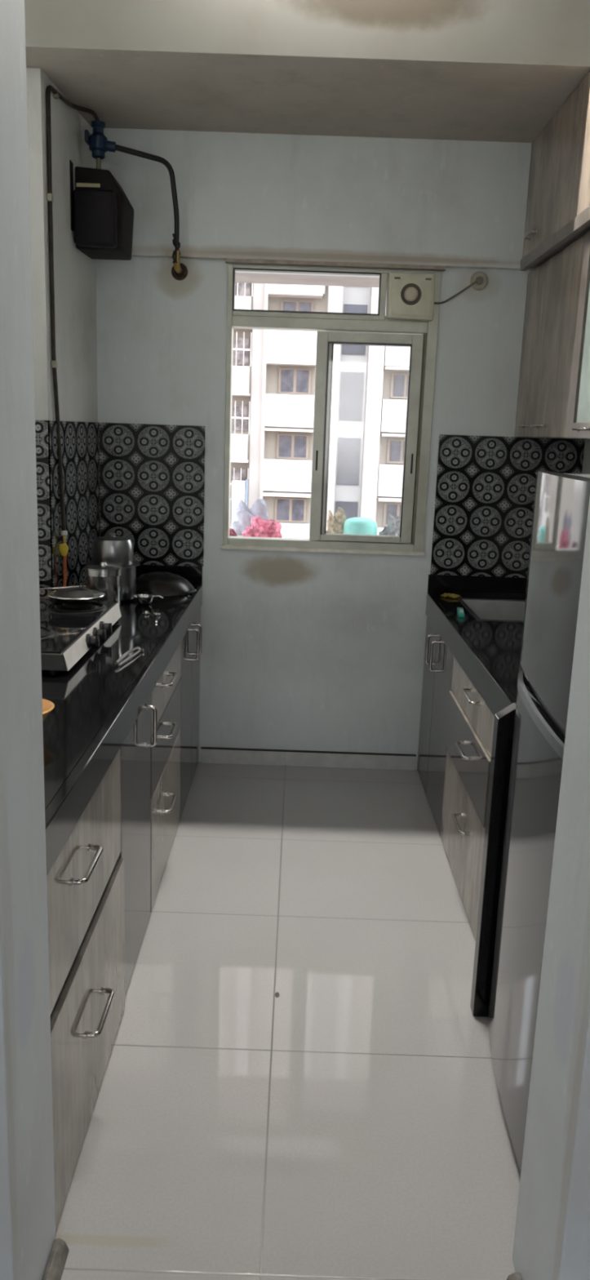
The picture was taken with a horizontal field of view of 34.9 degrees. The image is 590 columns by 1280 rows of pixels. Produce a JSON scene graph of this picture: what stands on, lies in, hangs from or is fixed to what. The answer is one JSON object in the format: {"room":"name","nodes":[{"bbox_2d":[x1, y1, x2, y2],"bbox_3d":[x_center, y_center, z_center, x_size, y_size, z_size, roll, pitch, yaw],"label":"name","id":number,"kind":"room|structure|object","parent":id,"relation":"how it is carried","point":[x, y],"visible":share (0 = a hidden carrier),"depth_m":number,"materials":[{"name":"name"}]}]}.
{"room":"kitchen","nodes":[
{"label":"kitchen","id":0,"kind":"room"},
{"bbox_2d":[26,67,97,422],"bbox_3d":[-1.108,-0.790,2.678,0.532,3.300,2.615,2,13,0],"label":"wall","id":1,"kind":"structure","parent":0,"point":[74,272],"depth_m":3.39,"materials":[{"name":"paint"}]},
{"bbox_2d":[35,420,53,599],"bbox_3d":[-0.985,-0.453,3.416,0.200,0.680,0.008,2,13,0],"label":"tile backsplash","id":2,"kind":"structure","parent":1,"relation":"attached to","point":[42,435],"depth_m":3.40,"materials":[{"name":"black tile"}]},
{"bbox_2d":[46,193,53,202],"bbox_3d":[-0.842,-1.518,3.225,0.018,0.024,0.026,2,13,0],"label":"clip","id":3,"kind":"object","parent":1,"relation":"attached to","point":[49,196],"visible":1,"depth_m":3.21,"materials":[{"name":"beige plastic"}]},
{"bbox_2d":[50,360,57,368],"bbox_3d":[-0.860,-0.983,3.351,0.018,0.024,0.026,2,13,0],"label":"clip","id":4,"kind":"object","parent":1,"relation":"attached to","point":[53,363],"visible":1,"depth_m":3.34,"materials":[{"name":"beige plastic"}]},
{"bbox_2d":[52,89,58,98],"bbox_3d":[-0.824,-1.879,3.235,0.018,0.024,0.026,2,13,0],"label":"clip","id":5,"kind":"object","parent":1,"relation":"attached to","point":[55,95],"visible":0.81,"depth_m":3.23,"materials":[{"name":"beige plastic"}]},
{"bbox_2d":[58,530,68,555],"bbox_3d":[-0.865,-0.363,3.522,0.035,0.094,0.036,2,13,0],"label":"gas cock","id":6,"kind":"object","parent":1,"relation":"attached to","point":[63,548],"visible":1,"depth_m":3.51,"materials":[{"name":"yellow plastic"}]},
{"bbox_2d":[62,555,66,586],"bbox_3d":[-0.924,-0.209,3.433,0.040,0.190,0.279,8,14,27],"label":"gas hose","id":7,"kind":"object","parent":6,"relation":"hanging from","point":[64,557],"visible":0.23,"depth_m":3.54,"materials":[{"name":"orange rubber"}]},
{"bbox_2d":[45,84,99,530],"bbox_3d":[-0.823,-1.178,3.487,0.052,1.525,0.381,5,13,14],"label":"gas line","id":8,"kind":"object","parent":1,"relation":"attached to","point":[50,88],"visible":0.98,"depth_m":3.30,"materials":[{"name":"metal"}]},
{"bbox_2d":[48,420,100,591],"bbox_3d":[-0.865,-0.519,3.731,0.008,0.680,0.656,3,13,3],"label":"tile backsplash","id":9,"kind":"structure","parent":1,"relation":"attached to","point":[80,441],"depth_m":3.69,"materials":[{"name":"black tile"}]},
{"bbox_2d":[69,157,133,260],"bbox_3d":[-0.740,-1.660,3.611,0.192,0.325,0.299,2,13,0],"label":"gas meter","id":10,"kind":"object","parent":1,"relation":"attached to","point":[102,215],"visible":1,"depth_m":3.51,"materials":[{"name":"black metal"}]},
{"bbox_2d":[84,120,115,159],"bbox_3d":[-0.726,-1.869,3.513,0.112,0.126,0.068,2,13,0],"label":"gas valve","id":11,"kind":"object","parent":10,"relation":"attached to","point":[99,144],"visible":1,"depth_m":3.49,"materials":[{"name":"blue metal"}]},
{"bbox_2d":[115,144,179,246],"bbox_3d":[-0.562,-1.711,3.627,0.274,0.323,0.042,-7,16,-36],"label":"gas pipe","id":12,"kind":"object","parent":11,"relation":"attached to","point":[118,148],"visible":1,"depth_m":3.64,"materials":[{"name":"black rubber"}]},
{"bbox_2d":[172,232,180,263],"bbox_3d":[-0.471,-1.561,3.747,0.033,0.114,0.028,-9,17,-40],"label":"wrapping","id":13,"kind":"object","parent":12,"relation":"attached to","point":[175,252],"visible":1,"depth_m":3.74,"materials":[{"name":"black plastic"}]},
{"bbox_2d":[55,761,520,1279],"bbox_3d":[-0.048,1.351,0.968,4.600,0.060,7.300,2,13,0],"label":"floor","id":14,"kind":"structure","parent":0,"point":[300,1082],"depth_m":2.27,"materials":[{"name":"white tile"}]},
{"bbox_2d":[46,749,124,1231],"bbox_3d":[-0.754,0.682,2.041,0.702,0.718,0.724,2,13,0],"label":"drawer unit","id":15,"kind":"object","parent":14,"relation":"on","point":[85,883],"visible":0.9,"depth_m":1.96,"materials":[{"name":"laminate"}]},
{"bbox_2d":[41,564,202,875],"bbox_3d":[-0.759,0.034,2.860,0.684,0.173,2.612,2,13,0],"label":"countertop","id":16,"kind":"structure","parent":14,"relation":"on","point":[97,702],"depth_m":2.41,"materials":[{"name":"black stone"}]},
{"bbox_2d":[42,698,54,721],"bbox_3d":[-0.619,0.177,2.078,0.170,0.062,0.170,2,13,0],"label":"bowl","id":17,"kind":"object","parent":16,"relation":"on","point":[47,705],"visible":0.16,"depth_m":2.10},
{"bbox_2d":[39,598,121,672],"bbox_3d":[-0.808,-0.042,2.932,0.444,0.104,0.780,2,13,0],"label":"gas stove","id":18,"kind":"object","parent":16,"relation":"on","point":[68,629],"visible":0.63,"depth_m":2.88,"materials":[{"name":"silver metal"}]},
{"bbox_2d":[47,589,105,601],"bbox_3d":[-0.731,-0.148,3.139,0.189,0.014,0.189,2,13,0],"label":"pan","id":19,"kind":"object","parent":18,"relation":"on","point":[97,594],"visible":0.7,"depth_m":3.08,"materials":[{"name":"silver metal"}]},
{"bbox_2d":[53,586,93,597],"bbox_3d":[-0.740,-0.165,3.145,0.136,0.028,0.136,2,13,0],"label":"lid","id":20,"kind":"object","parent":19,"relation":"on","point":[68,592],"visible":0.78,"depth_m":3.11,"materials":[{"name":"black metal"}]},
{"bbox_2d":[39,585,86,590],"bbox_3d":[-0.827,-0.165,3.045,0.316,0.006,0.028,-6,15,-33],"label":"skewer","id":21,"kind":"object","parent":20,"relation":"on","point":[78,586],"visible":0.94,"depth_m":3.08,"materials":[{"name":"silver metal"}]},
{"bbox_2d":[84,561,122,612],"bbox_3d":[-0.695,-0.190,3.411,0.136,0.191,0.136,2,13,0],"label":"steel container","id":22,"kind":"object","parent":16,"relation":"on","point":[105,578],"visible":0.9,"depth_m":3.36,"materials":[{"name":"silver metal"}]},
{"bbox_2d":[84,533,140,602],"bbox_3d":[-0.716,-0.289,3.691,0.212,0.262,0.212,2,13,0],"label":"cooking pot","id":23,"kind":"object","parent":16,"relation":"on","point":[112,549],"visible":0.73,"depth_m":3.63,"materials":[{"name":"metal"}]},
{"bbox_2d":[115,646,143,666],"bbox_3d":[-0.492,0.045,2.780,0.024,0.020,0.204,4,13,11],"label":"tongs","id":24,"kind":"object","parent":16,"relation":"on","point":[139,649],"visible":1,"depth_m":2.77,"materials":[{"name":"silver metal"}]},
{"bbox_2d":[142,610,151,614],"bbox_3d":[-0.546,-0.102,3.450,0.032,0.013,0.032,2,13,0],"label":"cup","id":25,"kind":"object","parent":16,"relation":"on","point":[146,612],"visible":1,"depth_m":3.44,"materials":[{"name":"silver metal"}]},
{"bbox_2d":[133,594,163,604],"bbox_3d":[-0.573,-0.159,3.643,0.108,0.037,0.080,-4,14,-24],"label":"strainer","id":26,"kind":"object","parent":16,"relation":"on","point":[141,599],"visible":1,"depth_m":3.62,"materials":[{"name":"silver metal"}]},
{"bbox_2d":[133,594,153,604],"bbox_3d":[-0.586,-0.155,3.638,0.080,0.032,0.080,2,13,0],"label":"bowl","id":27,"kind":"object","parent":26,"relation":"on","point":[141,599],"depth_m":3.62,"materials":[{"name":"silver metal"}]},
{"bbox_2d":[154,612,159,622],"bbox_3d":[-0.493,-0.081,3.370,0.022,0.011,0.147,0,13,-9],"label":"spoon","id":28,"kind":"object","parent":16,"relation":"on","point":[157,614],"visible":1,"depth_m":3.41,"materials":[{"name":"silver metal"}]},
{"bbox_2d":[136,571,196,596],"bbox_3d":[-0.562,-0.245,3.940,0.312,0.078,0.294,2,13,0],"label":"wok","id":29,"kind":"object","parent":16,"relation":"on","point":[163,584],"visible":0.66,"depth_m":3.85,"materials":[{"name":"metal"}]},
{"bbox_2d":[118,694,157,995],"bbox_3d":[-0.753,0.551,2.627,0.694,0.718,0.474,2,13,0],"label":"base cabinet","id":30,"kind":"object","parent":14,"relation":"on","point":[135,749],"visible":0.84,"depth_m":2.61,"materials":[{"name":"laminate"}]},
{"bbox_2d":[150,642,181,912],"bbox_3d":[-0.749,0.420,3.212,0.694,0.718,0.720,2,13,0],"label":"drawer unit","id":31,"kind":"object","parent":14,"relation":"on","point":[165,766],"visible":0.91,"depth_m":3.14,"materials":[{"name":"laminate"}]},
{"bbox_2d":[179,608,202,821],"bbox_3d":[-0.631,0.272,3.897,0.469,0.718,0.680,2,13,0],"label":"base cabinet","id":32,"kind":"object","parent":14,"relation":"on","point":[191,643],"visible":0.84,"depth_m":3.84,"materials":[{"name":"laminate"}]},
{"bbox_2d":[417,616,453,836],"bbox_3d":[0.836,0.332,3.866,0.604,0.714,0.746,2,13,0],"label":"base cabinet","id":33,"kind":"object","parent":14,"relation":"on","point":[438,658],"visible":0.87,"depth_m":3.80,"materials":[{"name":"laminate"}]},
{"bbox_2d":[440,656,494,940],"bbox_3d":[0.825,0.529,2.977,0.612,0.716,1.066,2,13,0],"label":"drawer unit","id":34,"kind":"object","parent":14,"relation":"on","point":[470,722],"visible":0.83,"depth_m":3.05,"materials":[{"name":"laminate"}]},
{"bbox_2d":[426,573,527,715],"bbox_3d":[0.886,0.009,3.247,0.625,0.180,1.822,2,13,0],"label":"countertop","id":35,"kind":"structure","parent":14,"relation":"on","point":[488,652],"depth_m":3.37,"materials":[{"name":"black stone"}]},
{"bbox_2d":[440,592,462,598],"bbox_3d":[0.671,-0.193,4.030,0.090,0.016,0.066,2,13,0],"label":"cloth","id":36,"kind":"object","parent":35,"relation":"on","point":[451,595],"visible":1,"depth_m":4.02,"materials":[{"name":"fabric"}]},
{"bbox_2d":[457,607,464,617],"bbox_3d":[0.646,-0.110,3.659,0.024,0.020,0.147,4,13,7],"label":"packet","id":37,"kind":"object","parent":35,"relation":"on","point":[460,610],"visible":1,"depth_m":3.61,"materials":[{"name":"teal plastic"}]},
{"bbox_2d":[457,597,525,622],"bbox_3d":[0.916,-0.034,3.804,0.454,0.178,0.479,2,13,0],"label":"sink","id":38,"kind":"object","parent":35,"relation":"in","point":[485,609],"visible":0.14,"depth_m":4.01,"materials":[{"name":"metal"}]},
{"bbox_2d":[470,702,515,1017],"bbox_3d":[0.832,0.588,2.418,0.692,0.856,0.044,2,13,0],"label":"end panel","id":39,"kind":"object","parent":14,"relation":"on","point":[504,724],"visible":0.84,"depth_m":2.40,"materials":[{"name":"black stone"}]},
{"bbox_2d":[488,470,589,1172],"bbox_3d":[0.816,0.393,1.972,0.661,1.430,0.680,2,13,0],"label":"refrigerator","id":40,"kind":"object","parent":14,"relation":"on","point":[562,500],"visible":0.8,"depth_m":1.93,"materials":[{"name":"metal"}]},
{"bbox_2d":[0,0,589,1279],"bbox_3d":[0.015,-0.439,1.280,4.600,3.300,0.250,2,13,0],"label":"wall","id":41,"kind":"structure","parent":0,"point":[552,1238],"depth_m":1.45,"materials":[{"name":"paint"}]},
{"bbox_2d":[42,1238,69,1279],"bbox_3d":[-0.433,1.143,1.639,0.027,0.027,0.215,2,13,0],"label":"trim","id":42,"kind":"structure","parent":41,"relation":"attached to","point":[57,1259],"depth_m":1.70,"materials":[{"name":"grey stone"}]},
{"bbox_2d":[506,1272,522,1279],"bbox_3d":[0.390,1.173,1.611,0.031,0.038,0.170,2,13,0],"label":"trim","id":43,"kind":"structure","parent":41,"relation":"attached to","point":[515,1276],"depth_m":1.68,"materials":[{"name":"grey stone"}]},
{"bbox_2d":[24,0,589,142],"bbox_3d":[0.057,-1.630,0.292,4.600,0.784,7.280,2,13,0],"label":"ceiling","id":44,"kind":"structure","parent":0,"point":[474,70],"depth_m":2.97,"materials":[{"name":"paint"}]},
{"bbox_2d":[91,127,577,769],"bbox_3d":[0.025,-0.728,4.102,2.800,2.636,0.235,2,13,0],"label":"wall","id":45,"kind":"structure","parent":0,"point":[301,651],"depth_m":3.91,"materials":[{"name":"paint"}]},
{"bbox_2d":[99,422,205,566],"bbox_3d":[-0.615,-0.622,4.046,0.448,0.598,0.008,2,13,0],"label":"tile backsplash","id":46,"kind":"structure","parent":45,"relation":"attached to","point":[153,476],"depth_m":4.04,"materials":[{"name":"black tile"}]},
{"bbox_2d":[171,249,187,279],"bbox_3d":[-0.473,-1.516,3.799,0.068,0.104,0.101,2,13,0],"label":"fitting","id":47,"kind":"object","parent":45,"relation":"attached to","point":[179,270],"visible":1,"depth_m":3.83,"materials":[{"name":"metal"}]},
{"bbox_2d":[237,534,309,538],"bbox_3d":[0.115,-0.449,4.520,1.700,0.055,0.460,2,13,0],"label":"ledge","id":48,"kind":"object","parent":45,"relation":"attached to","point":[282,535],"visible":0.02,"depth_m":4.66,"materials":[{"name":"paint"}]},
{"bbox_2d":[229,528,237,536],"bbox_3d":[-0.310,-0.498,4.422,0.101,0.054,0.095,-1,13,-15],"label":"cloth","id":49,"kind":"object","parent":48,"relation":"on","point":[232,532],"visible":0.19,"depth_m":4.39,"materials":[{"name":"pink fabric"}]},
{"bbox_2d":[232,497,271,535],"bbox_3d":[-0.213,-0.608,4.637,0.225,0.182,0.097,2,13,0],"label":"bag","id":50,"kind":"object","parent":48,"relation":"on","point":[244,514],"visible":0.46,"depth_m":4.61,"materials":[{"name":"white plastic"}]},
{"bbox_2d":[241,515,281,537],"bbox_3d":[-0.160,-0.536,4.489,0.176,0.110,0.149,-6,15,-32],"label":"pile","id":51,"kind":"object","parent":48,"relation":"on","point":[260,527],"visible":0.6,"depth_m":4.46,"materials":[{"name":"pink fabric"}]},
{"bbox_2d":[325,506,346,533],"bbox_3d":[0.202,-0.560,4.533,0.121,0.162,0.089,7,14,22],"label":"clump","id":52,"kind":"object","parent":48,"relation":"on","point":[335,523],"visible":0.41,"depth_m":4.51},
{"bbox_2d":[343,517,377,534],"bbox_3d":[0.312,-0.525,4.491,0.160,0.119,0.160,2,13,0],"label":"plastic basin","id":53,"kind":"object","parent":48,"relation":"on","point":[357,526],"visible":0.66,"depth_m":4.42,"materials":[{"name":"teal plastic"}]},
{"bbox_2d":[379,513,400,535],"bbox_3d":[0.482,-0.537,4.511,0.145,0.146,0.118,-5,14,-27],"label":"heap","id":54,"kind":"object","parent":48,"relation":"on","point":[393,528],"visible":0.38,"depth_m":4.48,"materials":[{"name":"grey fabric"}]},
{"bbox_2d":[235,272,379,287],"bbox_3d":[0.158,-1.684,4.275,1.700,0.065,0.520,2,13,0],"label":"sunshade","id":55,"kind":"object","parent":45,"relation":"attached to","point":[245,277],"visible":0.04,"depth_m":4.38,"materials":[{"name":"paint"}]},
{"bbox_2d":[200,746,416,770],"bbox_3d":[0.060,0.543,4.298,0.983,0.074,0.014,2,13,0],"label":"baseboard","id":56,"kind":"structure","parent":45,"relation":"attached to","point":[208,754],"depth_m":4.29,"materials":[{"name":"tile"}]},
{"bbox_2d":[221,264,441,555],"bbox_3d":[0.142,-0.958,3.997,0.888,1.166,0.098,2,13,0],"label":"window","id":57,"kind":"structure","parent":45,"relation":"in","point":[344,328],"depth_m":3.96,"materials":[{"name":"metal"}]},
{"bbox_2d":[385,272,477,321],"bbox_3d":[0.560,-1.407,3.872,0.362,0.181,0.138,2,13,0],"label":"exhaust fan","id":58,"kind":"object","parent":57,"relation":"attached to","point":[409,295],"depth_m":3.82,"materials":[{"name":"beige plastic"}]},
{"bbox_2d":[225,257,446,271],"bbox_3d":[0.165,-1.527,3.823,0.895,0.014,0.036,2,13,0],"label":"trim","id":59,"kind":"structure","parent":45,"relation":"attached to","point":[247,261],"depth_m":3.81,"materials":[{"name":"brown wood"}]},
{"bbox_2d":[470,271,488,290],"bbox_3d":[0.754,-1.468,3.840,0.072,0.072,0.023,2,13,0],"label":"wall socket","id":60,"kind":"object","parent":45,"relation":"attached to","point":[481,277],"visible":1,"depth_m":3.84,"materials":[{"name":"beige plastic"}]},
{"bbox_2d":[430,434,585,577],"bbox_3d":[0.911,-0.569,4.047,0.616,0.598,0.008,2,13,0],"label":"tile backsplash","id":61,"kind":"structure","parent":45,"relation":"attached to","point":[486,485],"depth_m":4.03,"materials":[{"name":"black tile"}]},
{"bbox_2d":[582,439,589,474],"bbox_3d":[1.325,-0.705,2.679,0.200,3.300,2.615,2,13,0],"label":"wall","id":62,"kind":"structure","parent":0,"point":[586,463],"depth_m":3.95,"materials":[{"name":"paint"}]},
{"bbox_2d":[514,234,588,439],"bbox_3d":[1.075,-1.088,3.519,0.326,0.652,0.809,2,13,0],"label":"upper cabinet","id":63,"kind":"object","parent":62,"relation":"attached to","point":[553,289],"visible":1,"depth_m":3.46,"materials":[{"name":"laminate"}]},
{"bbox_2d":[520,71,589,271],"bbox_3d":[1.073,-1.590,3.174,0.364,0.474,1.183,2,13,0],"label":"upper cabinet","id":64,"kind":"object","parent":62,"relation":"attached to","point":[557,215],"visible":1,"depth_m":3.26,"materials":[{"name":"laminate"}]},
{"bbox_2d":[565,230,589,439],"bbox_3d":[1.068,-0.922,2.773,0.328,0.652,0.730,2,13,0],"label":"upper cabinet","id":65,"kind":"object","parent":62,"relation":"attached to","point":[579,411],"visible":1,"depth_m":3.06,"materials":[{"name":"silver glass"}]},
{"label":"outside","id":66,"kind":"structure","parent":0,"visible":0},
{"bbox_2d":[229,282,410,535],"bbox_3d":[1.536,-21.177,44.601,24.107,43.000,9.700,2,13,0],"label":"apartment building","id":67,"kind":"structure","parent":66,"point":[274,371],"depth_m":43.36,"materials":[{"name":"paint"}]},
{"bbox_2d":[230,467,248,484],"bbox_3d":[-3.361,-7.156,42.968,2.443,1.446,0.060,2,13,0],"label":"grille","id":68,"kind":"object","parent":67,"relation":"attached to","point":[233,468],"depth_m":42.86,"materials":[{"name":"white metal"}]},
{"bbox_2d":[231,400,250,434],"bbox_3d":[-3.260,-10.040,42.325,2.443,1.446,0.060,2,13,0],"label":"grille","id":69,"kind":"object","parent":67,"relation":"attached to","point":[233,417],"depth_m":42.30,"materials":[{"name":"white metal"}]},
{"bbox_2d":[233,332,251,366],"bbox_3d":[-3.159,-12.923,41.681,2.443,1.446,0.060,2,13,0],"label":"grille","id":70,"kind":"object","parent":67,"relation":"attached to","point":[246,349],"depth_m":41.66,"materials":[{"name":"white metal"}]},
{"bbox_2d":[237,282,253,296],"bbox_3d":[-3.058,-15.806,41.038,2.443,1.446,0.060,2,13,0],"label":"grille","id":71,"kind":"object","parent":67,"relation":"attached to","point":[237,282],"depth_m":41.12,"materials":[{"name":"white metal"}]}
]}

